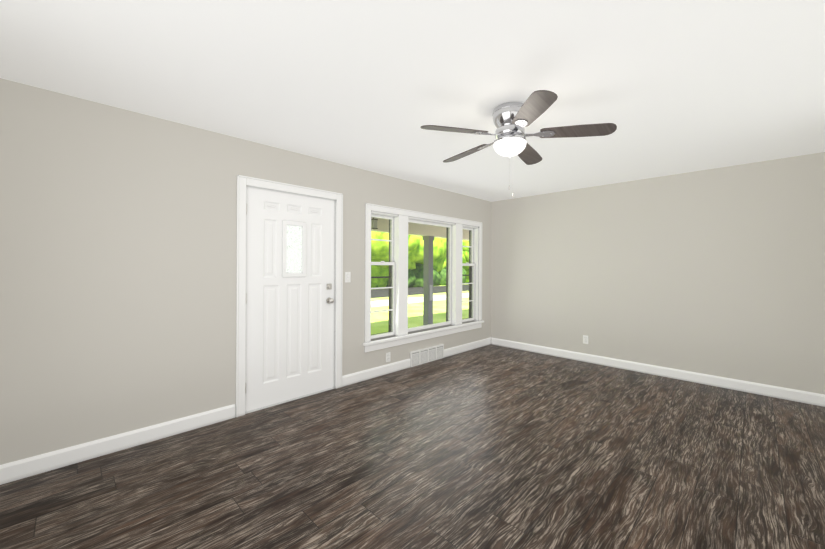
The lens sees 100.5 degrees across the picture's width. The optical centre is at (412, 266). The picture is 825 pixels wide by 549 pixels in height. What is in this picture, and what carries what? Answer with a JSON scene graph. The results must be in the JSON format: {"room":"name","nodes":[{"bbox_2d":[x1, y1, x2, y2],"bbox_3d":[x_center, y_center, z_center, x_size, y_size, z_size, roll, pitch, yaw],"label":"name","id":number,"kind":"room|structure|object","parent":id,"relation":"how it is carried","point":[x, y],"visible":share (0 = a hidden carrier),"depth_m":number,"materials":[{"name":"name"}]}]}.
{"room":"empty living room","nodes":[
{"label":"empty living room","id":0,"kind":"room"},
{"bbox_2d":[0,78,490,464],"bbox_3d":[-0.792,0.096,3.861,6.220,2.440,0.160,0,0,-45],"label":"wall","id":1,"kind":"structure","parent":0,"point":[118,228],"depth_m":2.49,"materials":[{"name":"paint"}]},
{"bbox_2d":[0,337,490,484],"bbox_3d":[-0.737,1.259,3.799,5.900,0.115,0.014,0,0,-45],"label":"baseboard","id":2,"kind":"structure","parent":1,"relation":"attached to","point":[31,466],"depth_m":2.52,"materials":[{"name":"white wood"}]},
{"bbox_2d":[236,175,342,416],"bbox_3d":[-1.209,0.258,3.429,1.080,2.113,0.183,0,0,-45],"label":"door frame","id":3,"kind":"structure","parent":1,"relation":"attached to","point":[243,182],"depth_m":3.11,"materials":[{"name":"white wood"}]},
{"bbox_2d":[245,186,334,412],"bbox_3d":[-1.164,0.291,3.373,0.929,2.030,0.118,0,0,-45],"label":"door","id":4,"kind":"structure","parent":1,"relation":"in","point":[290,261],"depth_m":3.35,"materials":[{"name":"white wood"}]},
{"bbox_2d":[345,272,350,281],"bbox_3d":[-0.717,0.117,3.814,0.070,0.116,0.013,0,0,-45],"label":"switch plate","id":5,"kind":"object","parent":1,"relation":"attached to","point":[347,276],"visible":1,"depth_m":3.81,"materials":[{"name":"white plastic"}]},
{"bbox_2d":[386,352,390,361],"bbox_3d":[-0.299,1.119,4.239,0.070,0.116,0.010,0,0,-45],"label":"electrical outlet","id":6,"kind":"object","parent":1,"relation":"attached to","point":[388,357],"visible":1,"depth_m":4.24,"materials":[{"name":"grey plastic"}]},
{"bbox_2d":[371,217,468,240],"bbox_3d":[0.998,-0.990,7.662,16.000,0.490,2.690,0,0,-45],"label":"porch roof","id":7,"kind":"structure","parent":1,"relation":"attached to","point":[430,229],"depth_m":8.09,"materials":[{"name":"beige"}]},
{"bbox_2d":[371,219,377,229],"bbox_3d":[-0.780,-0.899,6.894,0.120,0.290,0.120,0,0,-45],"label":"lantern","id":8,"kind":"object","parent":7,"relation":"hanging from","point":[373,227],"depth_m":6.85,"materials":[{"name":"grey"}]},
{"bbox_2d":[363,203,483,351],"bbox_3d":[0.240,0.133,4.879,2.440,1.733,0.240,0,0,-45],"label":"window","id":9,"kind":"structure","parent":1,"relation":"in","point":[391,292],"depth_m":4.62,"materials":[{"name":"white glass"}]},
{"bbox_2d":[410,344,443,366],"bbox_3d":[0.210,1.221,4.740,0.670,0.200,0.022,0,0,-45],"label":"air vent","id":10,"kind":"object","parent":1,"relation":"in","point":[425,355],"visible":1,"depth_m":4.72,"materials":[{"name":"grey metal"}]},
{"bbox_2d":[0,344,824,548],"bbox_3d":[0.654,1.383,2.408,6.220,0.120,4.270,0,0,-45],"label":"floor","id":11,"kind":"structure","parent":0,"point":[491,446],"depth_m":2.19,"materials":[{"name":"brown wood"}]},
{"bbox_2d":[0,0,824,201],"bbox_3d":[0.667,-1.177,2.408,6.220,0.120,4.270,0,0,-45],"label":"ceiling","id":12,"kind":"structure","parent":0,"point":[669,87],"depth_m":2.00,"materials":[{"name":"white paint"}]},
{"bbox_2d":[420,90,616,196],"bbox_3d":[0.684,-0.815,2.470,1.268,0.604,1.262,0,0,-45],"label":"fan","id":13,"kind":"object","parent":12,"relation":"hanging from","point":[511,120],"visible":1,"depth_m":2.32,"materials":[{"name":"brown wood"}]},
{"bbox_2d":[491,152,824,393],"bbox_3d":[2.860,0.114,4.494,0.160,2.440,4.110,0,0,-45],"label":"wall","id":14,"kind":"structure","parent":0,"point":[720,272],"depth_m":4.06,"materials":[{"name":"paint"}]},
{"bbox_2d":[583,335,587,343],"bbox_3d":[2.424,1.022,4.805,0.010,0.116,0.070,0,0,-45],"label":"electrical outlet","id":15,"kind":"object","parent":14,"relation":"attached to","point":[585,339],"visible":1,"depth_m":4.80,"materials":[{"name":"grey plastic"}]},
{"bbox_2d":[491,337,824,406],"bbox_3d":[2.736,1.276,4.489,0.014,0.115,3.950,0,0,-45],"label":"baseboard","id":16,"kind":"structure","parent":14,"relation":"attached to","point":[812,398],"depth_m":4.04,"materials":[{"name":"white wood"}]},
{"label":"outside","id":17,"kind":"structure","parent":0,"visible":0},
{"bbox_2d":[371,284,468,334],"bbox_3d":[-16.392,1.640,44.838,110.000,0.200,79.840,0,0,-45],"label":"ground","id":18,"kind":"structure","parent":17,"point":[419,312],"depth_m":11.89,"materials":[{"name":"green plant"}]},
{"bbox_2d":[371,231,410,268],"bbox_3d":[-4.156,-3.833,24.383,9.485,10.864,7.412,0,0,-45],"label":"tree","id":19,"kind":"object","parent":18,"relation":"on","point":[374,251],"depth_m":22.25,"materials":[{"name":"green plant"}]},
{"bbox_2d":[371,235,423,288],"bbox_3d":[-2.486,-2.628,27.007,6.494,9.898,8.627,0,0,-45],"label":"tree","id":20,"kind":"object","parent":18,"relation":"on","point":[418,245],"depth_m":24.53,"materials":[{"name":"green plant"}]},
{"bbox_2d":[371,293,468,306],"bbox_3d":[5.974,1.664,22.472,110.000,0.070,1.700,0,0,-45],"label":"ground","id":21,"kind":"structure","parent":18,"relation":"on","point":[415,299],"depth_m":16.24,"materials":[{"name":"concrete"}]},
{"bbox_2d":[371,284,468,297],"bbox_3d":[2.721,1.651,25.725,110.000,0.065,4.900,0,0,-45],"label":"ground","id":22,"kind":"structure","parent":18,"relation":"on","point":[412,289],"depth_m":22.31,"materials":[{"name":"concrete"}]},
{"bbox_2d":[377,263,465,288],"bbox_3d":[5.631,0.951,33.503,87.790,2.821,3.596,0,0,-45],"label":"tree","id":23,"kind":"object","parent":18,"relation":"on","point":[438,276],"depth_m":26.92,"materials":[{"name":"green plant"}]},
{"bbox_2d":[420,237,445,271],"bbox_3d":[0.414,-2.942,31.072,7.601,9.684,7.505,0,0,-45],"label":"tree","id":24,"kind":"object","parent":18,"relation":"on","point":[436,244],"depth_m":28.20,"materials":[{"name":"green plant"}]},
{"bbox_2d":[462,240,468,282],"bbox_3d":[4.995,-1.857,34.164,6.969,8.448,6.478,0,0,-45],"label":"tree","id":25,"kind":"object","parent":18,"relation":"on","point":[466,257],"depth_m":31.03,"materials":[{"name":"green plant"}]},
{"bbox_3d":[0.890,1.624,7.403,14.500,0.100,2.460,0,0,-45],"label":"porch","id":26,"kind":"object","parent":18,"relation":"on","visible":0},
{"bbox_2d":[422,236,433,324],"bbox_3d":[0.387,0.412,8.422,0.210,2.320,0.210,0,0,-45],"label":"porch post","id":27,"kind":"object","parent":26,"relation":"on","point":[426,273],"depth_m":8.36,"materials":[{"name":"grey"}]}
]}

